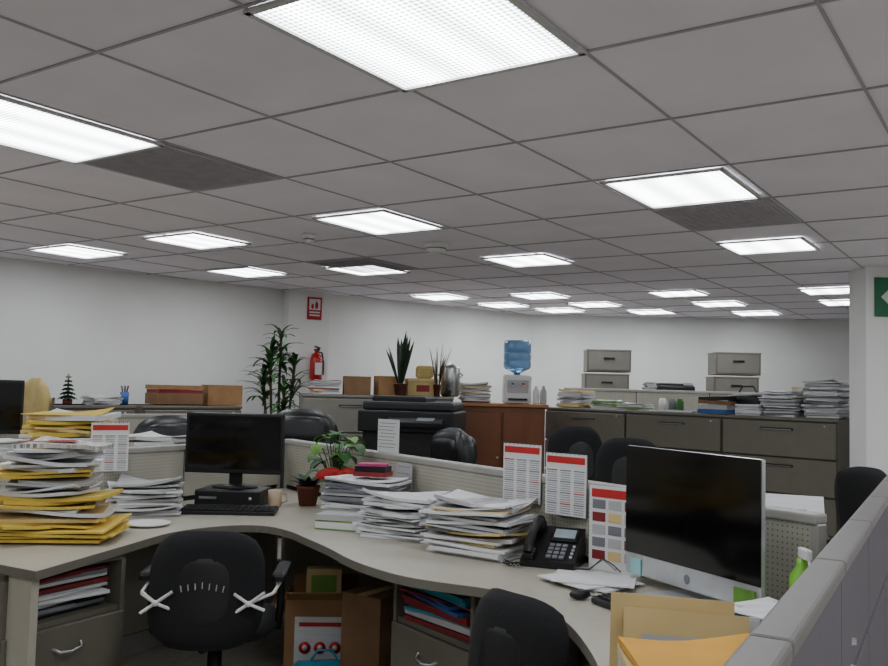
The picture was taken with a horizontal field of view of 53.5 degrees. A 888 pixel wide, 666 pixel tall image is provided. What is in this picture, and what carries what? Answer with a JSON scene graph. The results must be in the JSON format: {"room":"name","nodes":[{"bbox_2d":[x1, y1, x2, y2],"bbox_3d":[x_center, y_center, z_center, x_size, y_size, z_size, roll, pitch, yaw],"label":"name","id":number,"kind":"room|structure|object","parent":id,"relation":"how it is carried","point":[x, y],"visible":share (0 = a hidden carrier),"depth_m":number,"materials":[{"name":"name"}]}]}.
{"room":"open-plan office","nodes":[
{"label":"open-plan office","id":0,"kind":"room"},
{"bbox_2d":[0,257,283,413],"bbox_3d":[-5.080,0.428,5.513,0.120,2.330,9.829,-2,-5,45],"label":"wall","id":1,"kind":"structure","parent":0,"point":[109,330],"depth_m":7.75,"materials":[{"name":"paint"}]},
{"bbox_2d":[121,538,284,665],"bbox_3d":[-1.043,1.650,3.903,24.000,0.100,28.000,1,-4,0],"label":"floor","id":2,"kind":"structure","parent":0,"point":[269,650],"depth_m":4.45,"materials":[{"name":"carpet"}]},
{"bbox_2d":[22,378,54,439],"bbox_3d":[-2.871,0.981,5.800,0.522,1.379,0.440,5,-5,-44],"label":"chair","id":3,"kind":"object","parent":2,"relation":"on","point":[37,398],"visible":0.27,"depth_m":5.85,"materials":[{"name":"fabric"}]},
{"bbox_2d":[0,554,125,665],"bbox_3d":[-1.577,1.193,3.300,0.542,0.701,0.520,0,-4,29],"label":"drawer pedestal","id":4,"kind":"object","parent":2,"relation":"on","point":[91,635],"visible":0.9,"depth_m":3.27,"materials":[{"name":"grey metal"}]},
{"bbox_2d":[37,563,109,619],"bbox_3d":[-1.566,0.957,3.318,0.452,0.159,0.482,0,-4,29],"label":"pile","id":5,"kind":"object","parent":4,"relation":"in","point":[77,588],"visible":0.37,"depth_m":3.27,"materials":[{"name":"white paper"}]},
{"bbox_2d":[54,404,135,413],"bbox_3d":[-2.893,1.135,6.690,0.447,1.180,0.902,-2,-5,45],"label":"filing cabinet","id":6,"kind":"object","parent":2,"relation":"on","point":[124,409],"visible":0.13,"depth_m":6.70,"materials":[{"name":"grey metal"}]},
{"bbox_2d":[80,395,123,404],"bbox_3d":[-2.678,0.518,6.873,0.259,0.081,0.288,-2,-5,45],"label":"paper stack","id":7,"kind":"object","parent":6,"relation":"on","point":[87,399],"visible":1,"depth_m":6.80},
{"bbox_2d":[0,413,261,438],"bbox_3d":[-3.105,1.121,6.062,0.062,1.120,4.313,-2,-5,45],"label":"cubicle partition","id":8,"kind":"structure","parent":2,"relation":"on","point":[134,420],"depth_m":6.76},
{"bbox_2d":[0,444,279,656],"bbox_3d":[-1.823,1.067,4.028,0.063,1.040,3.241,0,-4,29],"label":"cubicle partition","id":9,"kind":"structure","parent":2,"relation":"on","point":[154,462],"depth_m":4.54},
{"bbox_2d":[91,421,129,471],"bbox_3d":[-1.629,0.551,4.285,0.175,0.241,0.023,4,-4,-30],"label":"calendar","id":10,"kind":"object","parent":9,"relation":"attached to","point":[115,458],"visible":0.76,"depth_m":4.29,"materials":[{"name":"white paper"}]},
{"bbox_2d":[133,415,186,435],"bbox_3d":[-1.948,1.140,6.115,0.700,1.147,0.680,4,-4,-30],"label":"chair","id":11,"kind":"object","parent":2,"relation":"on","point":[167,425],"visible":0.09,"depth_m":5.89,"materials":[{"name":"leather"}]},
{"bbox_2d":[128,404,241,413],"bbox_3d":[-2.214,1.195,7.369,0.447,1.180,0.902,-2,-5,45],"label":"filing cabinet","id":12,"kind":"object","parent":2,"relation":"on","point":[140,408],"visible":0.12,"depth_m":7.20,"materials":[{"name":"grey metal"}]},
{"bbox_2d":[145,384,203,404],"bbox_3d":[-2.254,0.515,7.359,0.422,0.158,0.279,5,-5,-42],"label":"boxes","id":13,"kind":"object","parent":12,"relation":"on","point":[155,394],"visible":1,"depth_m":7.25,"materials":[{"name":"beige cardboard"}]},
{"bbox_2d":[201,385,242,405],"bbox_3d":[-1.935,0.540,7.658,0.300,0.174,0.220,4,-4,-30],"label":"cardboard box","id":14,"kind":"object","parent":12,"relation":"on","point":[228,395],"visible":0.92,"depth_m":7.56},
{"bbox_2d":[138,531,291,665],"bbox_3d":[-0.895,1.157,3.442,0.587,0.833,0.624,2,-4,-4],"label":"office chair","id":15,"kind":"object","parent":2,"relation":"on","point":[206,593],"visible":1,"depth_m":3.19,"materials":[{"name":"fabric"}]},
{"bbox_2d":[236,324,310,537],"bbox_3d":[-1.561,0.881,8.042,0.721,1.925,0.546,1,-4,0],"label":"dracaena plant","id":16,"kind":"object","parent":2,"relation":"on","point":[271,353],"visible":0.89,"depth_m":8.05,"materials":[{"name":"green plant"}]},
{"bbox_2d":[276,409,339,565],"bbox_3d":[-1.045,1.149,6.362,0.700,1.206,0.684,2,-4,-10],"label":"chair","id":17,"kind":"object","parent":2,"relation":"on","point":[300,424],"visible":0.2,"depth_m":6.12,"materials":[{"name":"black leather"}]},
{"bbox_2d":[271,574,360,665],"bbox_3d":[-0.587,1.420,4.239,0.476,0.426,0.412,2,-4,-4],"label":"cardboard box","id":18,"kind":"object","parent":2,"relation":"on","point":[312,620],"visible":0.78,"depth_m":4.10,"materials":[{"name":"cardboard"}]},
{"bbox_2d":[306,566,341,592],"bbox_3d":[-0.582,1.228,4.269,0.170,0.180,0.074,2,-4,-6],"label":"cardboard box","id":19,"kind":"object","parent":18,"relation":"in","point":[319,579],"visible":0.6,"depth_m":4.24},
{"bbox_2d":[292,649,339,665],"bbox_3d":[-0.540,1.511,3.956,0.300,0.180,0.127,2,-4,-11],"label":"plastic bag","id":20,"kind":"object","parent":2,"relation":"on","point":[321,662],"visible":0.81,"depth_m":3.94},
{"bbox_2d":[299,393,373,444],"bbox_3d":[-0.857,1.204,7.901,0.902,1.300,0.477,2,-4,-12],"label":"filing cabinet","id":21,"kind":"object","parent":2,"relation":"on","point":[343,408],"visible":0.13,"depth_m":7.69,"materials":[{"name":"grey metal"}]},
{"bbox_2d":[307,379,341,393],"bbox_3d":[-1.070,0.481,7.881,0.290,0.127,0.244,3,-4,-17],"label":"paper stack","id":22,"kind":"object","parent":21,"relation":"on","point":[316,386],"visible":0.98,"depth_m":7.79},
{"bbox_2d":[342,376,370,394],"bbox_3d":[-0.793,0.475,7.985,0.240,0.164,0.200,2,-4,-10],"label":"cardboard box","id":23,"kind":"object","parent":21,"relation":"on","point":[357,385],"visible":0.99,"depth_m":7.89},
{"bbox_2d":[373,376,397,394],"bbox_3d":[-0.513,0.481,8.045,0.220,0.174,0.180,3,-4,-20],"label":"cardboard box","id":24,"kind":"object","parent":21,"relation":"on","point":[383,385],"visible":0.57,"depth_m":7.95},
{"bbox_2d":[386,333,413,395],"bbox_3d":[-0.400,0.275,7.946,0.222,0.580,0.272,1,-4,5],"label":"snake plant","id":25,"kind":"object","parent":21,"relation":"on","point":[403,352],"visible":1,"depth_m":7.88,"materials":[{"name":"green plant"}]},
{"bbox_2d":[0,488,681,665],"bbox_3d":[-0.264,1.217,3.373,3.603,0.740,2.338,-1,-4,37],"label":"office desk","id":26,"kind":"object","parent":2,"relation":"on","point":[406,563],"visible":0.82,"depth_m":3.13,"materials":[{"name":"laminate"}]},
{"bbox_2d":[0,436,131,542],"bbox_3d":[-1.552,0.618,3.539,0.560,0.391,0.457,2,-4,-12],"label":"folders","id":27,"kind":"object","parent":26,"relation":"on","point":[51,495],"visible":1,"depth_m":3.42,"materials":[{"name":"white paper"}]},
{"bbox_2d":[102,473,184,517],"bbox_3d":[-1.441,0.770,4.229,0.370,0.194,0.325,2,-4,-13],"label":"paper stack","id":28,"kind":"object","parent":26,"relation":"on","point":[139,497],"visible":0.94,"depth_m":4.14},
{"bbox_2d":[179,504,278,515],"bbox_3d":[-1.053,0.868,4.323,0.460,0.032,0.150,2,-4,-2],"label":"keyboard","id":29,"kind":"object","parent":26,"relation":"on","point":[204,509],"visible":1,"depth_m":4.26,"materials":[{"name":"black plastic"}]},
{"bbox_2d":[194,485,270,505],"bbox_3d":[-1.103,0.856,4.612,0.340,0.085,0.244,1,-4,3],"label":"case","id":30,"kind":"object","parent":26,"relation":"on","point":[208,494],"visible":0.85,"depth_m":4.50,"materials":[{"name":"black plastic"}]},
{"bbox_2d":[184,412,284,488],"bbox_3d":[-1.100,0.619,4.659,0.520,0.390,0.180,1,-4,3],"label":"computer monitor","id":31,"kind":"object","parent":30,"relation":"on","point":[235,444],"visible":1,"depth_m":4.61,"materials":[{"name":"black plastic"}]},
{"bbox_2d":[288,473,323,505],"bbox_3d":[-0.720,0.833,4.679,0.205,0.163,0.209,-1,-4,33],"label":"potted succulent","id":32,"kind":"object","parent":26,"relation":"on","point":[308,489],"visible":0.91,"depth_m":4.63,"materials":[{"name":"ceramic"}]},
{"bbox_2d":[305,430,365,504],"bbox_3d":[-0.565,0.713,4.606,0.318,0.401,0.307,1,-4,0],"label":"potted plant","id":33,"kind":"object","parent":26,"relation":"on","point":[337,467],"visible":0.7,"depth_m":4.54,"materials":[{"name":"green plant"}]},
{"bbox_2d":[315,510,362,531],"bbox_3d":[-0.442,0.842,3.944,0.240,0.068,0.144,0,-4,16],"label":"book","id":34,"kind":"object","parent":26,"relation":"on","point":[327,519],"visible":0.6,"depth_m":3.89,"materials":[{"name":"white paper"}]},
{"bbox_2d":[320,474,411,511],"bbox_3d":[-0.366,0.786,4.180,0.386,0.212,0.316,0,-4,20],"label":"magazine stack","id":35,"kind":"object","parent":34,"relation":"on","point":[345,492],"visible":0.5,"depth_m":4.08,"materials":[{"name":"white paper"}]},
{"bbox_2d":[353,462,392,477],"bbox_3d":[-0.337,0.650,4.187,0.160,0.060,0.110,1,-4,15],"label":"books","id":36,"kind":"object","parent":35,"relation":"on","point":[363,469],"visible":1,"depth_m":4.14,"materials":[{"name":"red paper"}]},
{"bbox_2d":[352,488,449,542],"bbox_3d":[-0.152,0.771,3.815,0.423,0.206,0.379,0,-4,28],"label":"paper stack","id":37,"kind":"object","parent":26,"relation":"on","point":[391,515],"visible":0.75,"depth_m":3.71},
{"bbox_2d":[419,489,537,561],"bbox_3d":[0.146,0.745,3.462,0.422,0.230,0.341,-1,-4,30],"label":"paper stack","id":38,"kind":"object","parent":26,"relation":"on","point":[467,524],"visible":1,"depth_m":3.36,"materials":[{"name":"grey"}]},
{"bbox_2d":[502,515,585,570],"bbox_3d":[0.365,0.770,3.249,0.268,0.166,0.228,0,-4,22],"label":"desk telephone","id":39,"kind":"object","parent":26,"relation":"on","point":[547,547],"visible":1,"depth_m":3.22,"materials":[{"name":"black plastic"}]},
{"bbox_2d":[537,569,643,592],"bbox_3d":[0.498,0.826,2.937,0.332,0.021,0.303,-2,-5,40],"label":"loose papers","id":40,"kind":"object","parent":26,"relation":"on","point":[598,581],"visible":1,"depth_m":2.91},
{"bbox_2d":[617,633,749,665],"bbox_3d":[0.475,0.679,1.718,0.342,0.139,0.252,1,-4,12],"label":"envelopes","id":41,"kind":"object","parent":26,"relation":"on","point":[716,651],"visible":0.8,"depth_m":1.74,"materials":[{"name":"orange paper"}]},
{"bbox_2d":[609,592,759,665],"bbox_3d":[0.537,0.679,1.967,0.326,0.170,0.200,1,-4,14],"label":"folder","id":42,"kind":"object","parent":26,"relation":"on","point":[638,616],"visible":0.6,"depth_m":1.97,"materials":[{"name":"beige paper"}]},
{"bbox_2d":[625,445,765,601],"bbox_3d":[0.756,0.602,2.752,0.290,0.460,0.600,3,-4,-27],"label":"computer","id":43,"kind":"object","parent":26,"relation":"on","point":[695,521],"visible":0.91,"depth_m":2.72,"materials":[{"name":"metal"}]},
{"bbox_2d":[735,597,856,665],"bbox_3d":[0.805,0.719,2.093,0.305,0.146,0.303,3,-4,-24],"label":"loose papers","id":44,"kind":"object","parent":26,"relation":"on","point":[757,608],"visible":0.13,"depth_m":2.13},
{"bbox_2d":[789,547,811,587],"bbox_3d":[0.998,0.710,2.455,0.068,0.220,0.084,-1,-4,33],"label":"spray bottle","id":45,"kind":"object","parent":26,"relation":"on","point":[804,554],"visible":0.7,"depth_m":2.45,"materials":[{"name":"plastic"}]},
{"bbox_2d":[340,583,393,665],"bbox_3d":[-0.306,1.389,3.941,0.220,0.464,0.220,-1,-4,35],"label":"cardboard box","id":46,"kind":"object","parent":2,"relation":"on","point":[367,610],"visible":0.78,"depth_m":3.85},
{"bbox_2d":[358,395,465,457],"bbox_3d":[-0.218,1.146,6.794,0.820,1.310,0.682,1,-4,10],"label":"photocopier","id":47,"kind":"object","parent":2,"relation":"on","point":[420,417],"visible":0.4,"depth_m":6.60,"materials":[{"name":"black plastic"}]},
{"bbox_2d":[432,396,453,401],"bbox_3d":[-0.172,1.236,8.125,0.402,1.300,0.527,2,-4,-12],"label":"filing cabinet","id":48,"kind":"object","parent":2,"relation":"on","point":[441,398],"visible":0.06,"depth_m":7.95,"materials":[{"name":"grey metal"}]},
{"bbox_2d":[404,366,438,395],"bbox_3d":[-0.212,0.442,8.148,0.290,0.280,0.210,2,-4,-11],"label":"storage box","id":49,"kind":"object","parent":48,"relation":"on","point":[422,385],"visible":0.82,"depth_m":8.05,"materials":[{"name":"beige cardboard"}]},
{"bbox_2d":[430,346,452,396],"bbox_3d":[-0.036,0.329,8.024,0.215,0.499,0.194,1,-4,0],"label":"plant","id":50,"kind":"object","parent":48,"relation":"on","point":[437,387],"visible":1,"depth_m":8.03,"materials":[{"name":"plant"}]},
{"bbox_2d":[438,362,462,396],"bbox_3d":[0.060,0.431,8.183,0.186,0.320,0.190,5,-5,-44],"label":"urn","id":51,"kind":"object","parent":48,"relation":"on","point":[450,381],"visible":0.87,"depth_m":8.11,"materials":[{"name":"metal"}]},
{"bbox_2d":[431,428,476,463],"bbox_3d":[-0.109,1.197,5.947,0.678,1.107,0.700,3,-4,-25],"label":"chair","id":52,"kind":"object","parent":2,"relation":"on","point":[450,444],"visible":0.31,"depth_m":5.92,"materials":[{"name":"black leather"}]},
{"bbox_2d":[391,583,579,665],"bbox_3d":[0.134,1.237,3.283,0.542,0.701,0.500,4,-4,-36],"label":"drawer pedestal","id":53,"kind":"object","parent":2,"relation":"on","point":[412,644],"visible":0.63,"depth_m":3.21,"materials":[{"name":"grey metal"}]},
{"bbox_2d":[399,586,470,641],"bbox_3d":[0.111,0.997,3.281,0.437,0.162,0.462,4,-4,-36],"label":"pile","id":54,"kind":"object","parent":53,"relation":"in","point":[447,613],"visible":0.3,"depth_m":3.15,"materials":[{"name":"multicoloured paper"}]},
{"bbox_2d":[462,402,548,473],"bbox_3d":[0.526,1.295,8.380,0.860,1.250,0.552,1,-4,0],"label":"cabinet","id":55,"kind":"object","parent":2,"relation":"on","point":[491,425],"visible":0.38,"depth_m":8.15,"materials":[{"name":"brown wood"}]},
{"bbox_2d":[457,382,491,402],"bbox_3d":[0.298,0.561,8.402,0.331,0.199,0.304,2,-4,-6],"label":"paper stack","id":56,"kind":"object","parent":55,"relation":"on","point":[469,392],"visible":0.99,"depth_m":8.29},
{"bbox_2d":[502,340,531,403],"bbox_3d":[0.701,0.371,8.428,0.264,0.605,0.297,1,-4,0],"label":"water cooler","id":57,"kind":"object","parent":55,"relation":"on","point":[516,388],"visible":1,"depth_m":8.32,"materials":[{"name":"white plastic"}]},
{"bbox_2d":[467,588,569,665],"bbox_3d":[0.371,1.135,2.511,0.551,0.828,0.605,-1,-4,32],"label":"office chair","id":58,"kind":"object","parent":2,"relation":"on","point":[509,628],"visible":1,"depth_m":2.34,"materials":[{"name":"black fabric"}]},
{"bbox_2d":[281,439,826,665],"bbox_3d":[0.058,1.114,4.002,0.062,1.040,3.575,4,-4,-35],"label":"cubicle partition","id":59,"kind":"structure","parent":2,"relation":"on","point":[786,529],"depth_m":3.88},
{"bbox_2d":[377,419,399,452],"bbox_3d":[-0.288,0.531,4.544,0.151,0.170,0.004,-2,-5,40],"label":"posted notice","id":60,"kind":"object","parent":59,"relation":"on","point":[388,429],"visible":1,"depth_m":4.54,"materials":[{"name":"white paper"}]},
{"bbox_2d":[503,442,542,504],"bbox_3d":[0.322,0.568,3.593,0.185,0.241,0.023,-2,-5,40],"label":"calendar","id":61,"kind":"object","parent":59,"relation":"attached to","point":[522,463],"visible":0.96,"depth_m":3.58,"materials":[{"name":"white paper"}]},
{"bbox_2d":[545,451,587,517],"bbox_3d":[0.471,0.579,3.382,0.185,0.241,0.023,-2,-5,42],"label":"calendar","id":62,"kind":"object","parent":59,"relation":"attached to","point":[566,491],"visible":1,"depth_m":3.37,"materials":[{"name":"white paper"}]},
{"bbox_2d":[589,485,641,576],"bbox_3d":[0.611,0.703,3.143,0.210,0.300,0.008,-2,-5,40],"label":"chart","id":63,"kind":"object","parent":59,"relation":"attached to","point":[607,512],"visible":0.73,"depth_m":3.16,"materials":[{"name":"white paper"}]},
{"bbox_2d":[548,426,602,480],"bbox_3d":[0.893,1.255,6.624,0.578,1.128,0.621,3,-4,-20],"label":"office chair","id":64,"kind":"object","parent":2,"relation":"on","point":[581,440],"visible":0.19,"depth_m":6.40,"materials":[{"name":"fabric"}]},
{"bbox_2d":[544,407,627,473],"bbox_3d":[1.473,1.341,8.486,0.477,1.220,0.952,5,-5,-43],"label":"filing cabinet","id":65,"kind":"object","parent":2,"relation":"on","point":[609,423],"visible":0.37,"depth_m":8.30,"materials":[{"name":"grey metal"}]},
{"bbox_2d":[556,389,595,407],"bbox_3d":[1.313,0.647,8.718,0.302,0.183,0.334,5,-5,-43],"label":"paper stack","id":66,"kind":"object","parent":65,"relation":"on","point":[569,398],"visible":0.97,"depth_m":8.63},
{"bbox_2d":[594,438,656,484],"bbox_3d":[1.215,1.219,5.674,0.578,1.098,0.621,0,-4,20],"label":"office chair","id":67,"kind":"object","parent":2,"relation":"on","point":[611,458],"visible":0.12,"depth_m":5.48,"materials":[{"name":"fabric"}]},
{"bbox_2d":[626,410,734,454],"bbox_3d":[2.131,1.315,7.794,0.477,1.220,0.952,5,-5,-43],"label":"filing cabinet","id":68,"kind":"object","parent":2,"relation":"on","point":[692,432],"visible":0.33,"depth_m":7.61,"materials":[{"name":"grey metal"}]},
{"bbox_2d":[697,396,736,413],"bbox_3d":[2.330,0.612,7.506,0.294,0.148,0.217,-2,-5,43],"label":"binders","id":69,"kind":"object","parent":68,"relation":"on","point":[721,407],"visible":0.9,"depth_m":7.42,"materials":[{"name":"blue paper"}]},
{"bbox_2d":[564,387,849,412],"bbox_3d":[2.757,1.317,9.160,3.027,1.420,0.064,1,-4,4],"label":"wall","id":70,"kind":"structure","parent":2,"relation":"on","point":[638,396],"depth_m":9.21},
{"bbox_2d":[722,415,849,540],"bbox_3d":[2.788,1.289,7.102,0.477,1.220,0.952,5,-5,-43],"label":"filing cabinet","id":71,"kind":"object","parent":2,"relation":"on","point":[802,456],"visible":0.45,"depth_m":6.85,"materials":[{"name":"grey metal"}]},
{"bbox_2d":[728,385,767,410],"bbox_3d":[2.609,0.565,7.552,0.182,0.228,0.360,5,-5,-43],"label":"bag","id":72,"kind":"object","parent":71,"relation":"on","point":[741,398],"visible":0.5,"depth_m":7.48,"materials":[{"name":"leather"}]},
{"bbox_2d":[735,404,763,415],"bbox_3d":[2.524,0.633,7.256,0.235,0.092,0.176,-2,-5,42],"label":"paper stack","id":73,"kind":"object","parent":71,"relation":"on","point":[743,409],"visible":0.95,"depth_m":7.20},
{"bbox_2d":[758,390,809,416],"bbox_3d":[2.804,0.572,7.173,0.377,0.218,0.375,5,-5,-43],"label":"paper stack","id":74,"kind":"object","parent":71,"relation":"on","point":[779,403],"visible":0.88,"depth_m":7.06,"materials":[{"name":"grey"}]},
{"bbox_2d":[801,379,849,418],"bbox_3d":[3.024,0.518,6.955,0.320,0.309,0.346,-2,-5,41],"label":"paper stack","id":75,"kind":"object","parent":71,"relation":"on","point":[827,398],"visible":1,"depth_m":6.85,"materials":[{"name":"grey"}]},
{"bbox_2d":[723,475,887,665],"bbox_3d":[1.329,1.068,2.743,0.063,1.040,4.950,-1,-4,30],"label":"wall","id":76,"kind":"structure","parent":2,"relation":"on","point":[842,595],"depth_m":1.86,"materials":[{"name":"fabric"}]},
{"bbox_2d":[834,466,886,529],"bbox_3d":[1.784,1.155,4.092,0.621,1.058,0.578,2,-4,-10],"label":"office chair","id":77,"kind":"object","parent":2,"relation":"on","point":[853,486],"visible":0.15,"depth_m":4.25,"materials":[{"name":"fabric"}]},
{"bbox_3d":[1.775,1.371,9.717,0.622,1.330,0.447,1,-4,3],"label":"storage cabinet","id":78,"kind":"object","parent":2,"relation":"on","visible":0},
{"bbox_2d":[581,373,629,388],"bbox_3d":[1.785,0.577,9.771,0.490,0.245,0.381,1,-4,3],"label":"drawer box","id":79,"kind":"object","parent":78,"relation":"on","point":[588,380],"visible":0.74,"depth_m":9.60,"materials":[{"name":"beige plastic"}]},
{"bbox_2d":[583,349,631,372],"bbox_3d":[1.812,0.314,9.787,0.490,0.245,0.381,1,-4,3],"label":"drawer box","id":80,"kind":"object","parent":79,"relation":"on","point":[595,360],"visible":1,"depth_m":9.61,"materials":[{"name":"grey metal"}]},
{"bbox_3d":[3.155,1.401,9.618,0.622,1.330,0.447,1,-4,3],"label":"storage cabinet","id":81,"kind":"object","parent":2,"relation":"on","visible":0},
{"bbox_2d":[705,376,759,391],"bbox_3d":[3.165,0.606,9.671,0.490,0.245,0.381,1,-4,3],"label":"drawer box","id":82,"kind":"object","parent":81,"relation":"on","point":[713,383],"visible":0.74,"depth_m":9.50,"materials":[{"name":"grey plastic"}]},
{"bbox_2d":[707,352,761,375],"bbox_3d":[3.192,0.344,9.687,0.490,0.245,0.381,1,-4,3],"label":"drawer box","id":83,"kind":"object","parent":82,"relation":"on","point":[719,363],"visible":1,"depth_m":9.51,"materials":[{"name":"grey metal"}]},
{"bbox_3d":[-2.229,1.214,4.161,0.650,0.738,2.900,0,-4,29],"label":"desk","id":84,"kind":"object","parent":2,"relation":"on","visible":0},
{"bbox_2d":[19,407,120,448],"bbox_3d":[-2.018,0.638,4.715,0.522,0.486,0.450,3,-4,-20],"label":"envelopes","id":85,"kind":"object","parent":84,"relation":"on","point":[59,423],"visible":0.23,"depth_m":4.61,"materials":[{"name":"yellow paper"}]},
{"bbox_2d":[129,431,173,446],"bbox_3d":[-1.733,0.738,5.018,0.292,0.341,0.326,0,-4,22],"label":"paper stack","id":86,"kind":"object","parent":84,"relation":"on","point":[150,438],"visible":0.16,"depth_m":5.00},
{"bbox_3d":[-2.983,1.239,4.877,0.500,0.738,1.200,-2,-5,45],"label":"desk","id":87,"kind":"object","parent":2,"relation":"on","visible":0},
{"bbox_2d":[0,380,24,433],"bbox_3d":[-2.751,0.581,5.155,0.500,0.620,0.180,4,-4,-30],"label":"computer monitor","id":88,"kind":"object","parent":87,"relation":"on","point":[11,391],"visible":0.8,"depth_m":5.22,"materials":[{"name":"black plastic"}]},
{"bbox_3d":[1.001,1.247,3.356,0.550,0.738,1.000,4,-4,-35],"label":"desk","id":89,"kind":"object","parent":2,"relation":"on","visible":0},
{"bbox_2d":[765,493,829,543],"bbox_3d":[1.252,0.728,3.143,0.220,0.280,0.260,0,-4,20],"label":"holder","id":90,"kind":"object","parent":89,"relation":"on","point":[800,502],"visible":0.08,"depth_m":3.19,"materials":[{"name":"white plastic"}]},
{"bbox_2d":[280,289,329,409],"bbox_3d":[-1.536,0.744,9.079,0.440,2.330,0.600,4,-4,-31],"label":"wall pillar","id":91,"kind":"structure","parent":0,"point":[311,333],"depth_m":8.84,"materials":[{"name":"paint"}]},
{"bbox_2d":[307,297,321,319],"bbox_3d":[-1.308,-0.249,8.902,0.155,0.230,0.012,4,-4,-31],"label":"fire extinguisher sign","id":92,"kind":"object","parent":91,"relation":"attached to","point":[314,305],"visible":1,"depth_m":8.90,"materials":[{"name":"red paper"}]},
{"bbox_2d":[309,346,323,379],"bbox_3d":[-1.281,0.312,8.816,0.140,0.371,0.128,0,-4,21],"label":"fire extinguisher","id":93,"kind":"object","parent":91,"relation":"attached to","point":[316,369],"visible":0.87,"depth_m":8.77,"materials":[{"name":"red metal"}]},
{"bbox_2d":[327,294,530,402],"bbox_3d":[-0.121,0.844,10.098,3.002,2.330,0.120,4,-5,-40],"label":"wall","id":94,"kind":"structure","parent":0,"point":[361,329],"depth_m":9.93,"materials":[{"name":"paint"}]},
{"bbox_2d":[0,0,887,319],"bbox_3d":[-0.980,-0.774,4.055,24.000,0.100,28.000,1,-4,0],"label":"ceiling","id":95,"kind":"structure","parent":0,"point":[235,57],"depth_m":3.42,"materials":[{"name":"tile"}]},
{"bbox_2d":[26,244,127,258],"bbox_3d":[-2.725,-0.601,6.546,0.516,0.010,0.497,-1,-4,34],"label":"ceiling light panel","id":96,"kind":"object","parent":95,"relation":"in","point":[68,250],"depth_m":6.55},
{"bbox_2d":[0,95,164,163],"bbox_3d":[-1.552,-0.768,3.392,0.599,0.010,0.689,-1,-4,34],"label":"ceiling light panel","id":97,"kind":"object","parent":95,"relation":"in","point":[24,126],"depth_m":3.43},
{"bbox_2d":[83,142,279,191],"bbox_3d":[-1.184,-0.729,3.938,0.580,0.010,0.670,-1,-4,34],"label":"ceiling air vent","id":98,"kind":"object","parent":95,"relation":"in","point":[171,165],"depth_m":3.91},
{"bbox_2d":[141,232,251,249],"bbox_3d":[-1.655,-0.614,5.897,0.516,0.010,0.497,-1,-4,34],"label":"ceiling light panel","id":99,"kind":"object","parent":95,"relation":"in","point":[194,240],"depth_m":5.90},
{"bbox_2d":[204,267,289,277],"bbox_3d":[-1.677,-0.515,7.494,0.516,0.010,0.497,-1,-4,34],"label":"ceiling light panel","id":100,"kind":"object","parent":95,"relation":"in","point":[246,272],"depth_m":7.50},
{"bbox_2d":[307,258,417,272],"bbox_3d":[-0.634,-0.527,6.936,0.580,0.010,0.670,-1,-4,34],"label":"ceiling air vent","id":101,"kind":"object","parent":95,"relation":"in","point":[355,261],"depth_m":6.85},
{"bbox_2d":[322,264,409,275],"bbox_3d":[-0.627,-0.509,7.145,0.516,0.010,0.497,-1,-4,34],"label":"ceiling light panel","id":102,"kind":"object","parent":95,"relation":"in","point":[337,269],"depth_m":7.20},
{"bbox_2d":[312,209,444,235],"bbox_3d":[-0.370,-0.632,5.074,0.516,0.010,0.593,-1,-4,34],"label":"ceiling light panel","id":103,"kind":"object","parent":95,"relation":"in","point":[381,221],"depth_m":5.06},
{"bbox_2d":[243,0,587,92],"bbox_3d":[-0.056,-0.795,2.337,0.635,0.010,0.689,-1,-4,34],"label":"ceiling light panel","id":104,"kind":"object","parent":95,"relation":"in","point":[406,46],"depth_m":2.36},
{"bbox_2d":[0,0,887,319],"bbox_3d":[0.977,-0.764,2.545,15.000,0.005,19.500,-1,-4,34],"label":"grid","id":105,"kind":"object","parent":95,"relation":"attached to","point":[818,3],"depth_m":4.04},
{"bbox_2d":[480,253,575,267],"bbox_3d":[0.614,-0.524,6.396,0.516,0.010,0.497,-1,-4,34],"label":"ceiling light panel","id":106,"kind":"object","parent":95,"relation":"in","point":[541,259],"depth_m":6.40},
{"bbox_2d":[645,289,710,297],"bbox_3d":[2.190,-0.368,8.233,0.468,0.010,0.470,-1,-4,34],"label":"ceiling light panel","id":107,"kind":"object","parent":95,"relation":"in","point":[671,293],"depth_m":8.24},
{"bbox_2d":[600,167,762,208],"bbox_3d":[1.104,-0.657,4.058,0.551,0.010,0.634,-1,-4,34],"label":"ceiling light panel","id":108,"kind":"object","parent":95,"relation":"in","point":[712,185],"depth_m":4.04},
{"bbox_2d":[653,198,800,230],"bbox_3d":[1.506,-0.615,4.654,0.580,0.010,0.670,-1,-4,34],"label":"ceiling air vent","id":109,"kind":"object","parent":95,"relation":"in","point":[760,212],"depth_m":4.61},
{"bbox_2d":[715,237,819,254],"bbox_3d":[2.035,-0.542,5.518,0.516,0.010,0.497,-1,-4,34],"label":"ceiling light panel","id":110,"kind":"object","parent":95,"relation":"in","point":[791,244],"depth_m":5.52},
{"bbox_2d":[797,287,848,294],"bbox_3d":[3.401,-0.368,7.734,0.468,0.010,0.470,-1,-4,34],"label":"ceiling light panel","id":111,"kind":"object","parent":95,"relation":"in","point":[832,290],"depth_m":7.76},
{"bbox_2d":[530,315,848,472],"bbox_3d":[3.826,0.991,10.800,5.538,2.330,0.120,1,-4,6],"label":"wall","id":112,"kind":"structure","parent":0,"point":[664,349],"depth_m":10.88,"materials":[{"name":"paint"}]},
{"bbox_2d":[849,266,887,474],"bbox_3d":[4.782,0.738,6.364,3.580,2.330,0.260,1,-4,0],"label":"wall","id":113,"kind":"structure","parent":0,"point":[868,333],"depth_m":6.28,"materials":[{"name":"paint"}]},
{"bbox_2d":[874,277,887,316],"bbox_3d":[3.288,-0.253,6.279,0.420,0.280,0.024,1,-4,0],"label":"exit sign","id":114,"kind":"object","parent":113,"relation":"attached to","point":[880,283],"visible":1,"depth_m":6.28,"materials":[{"name":"green plastic"}]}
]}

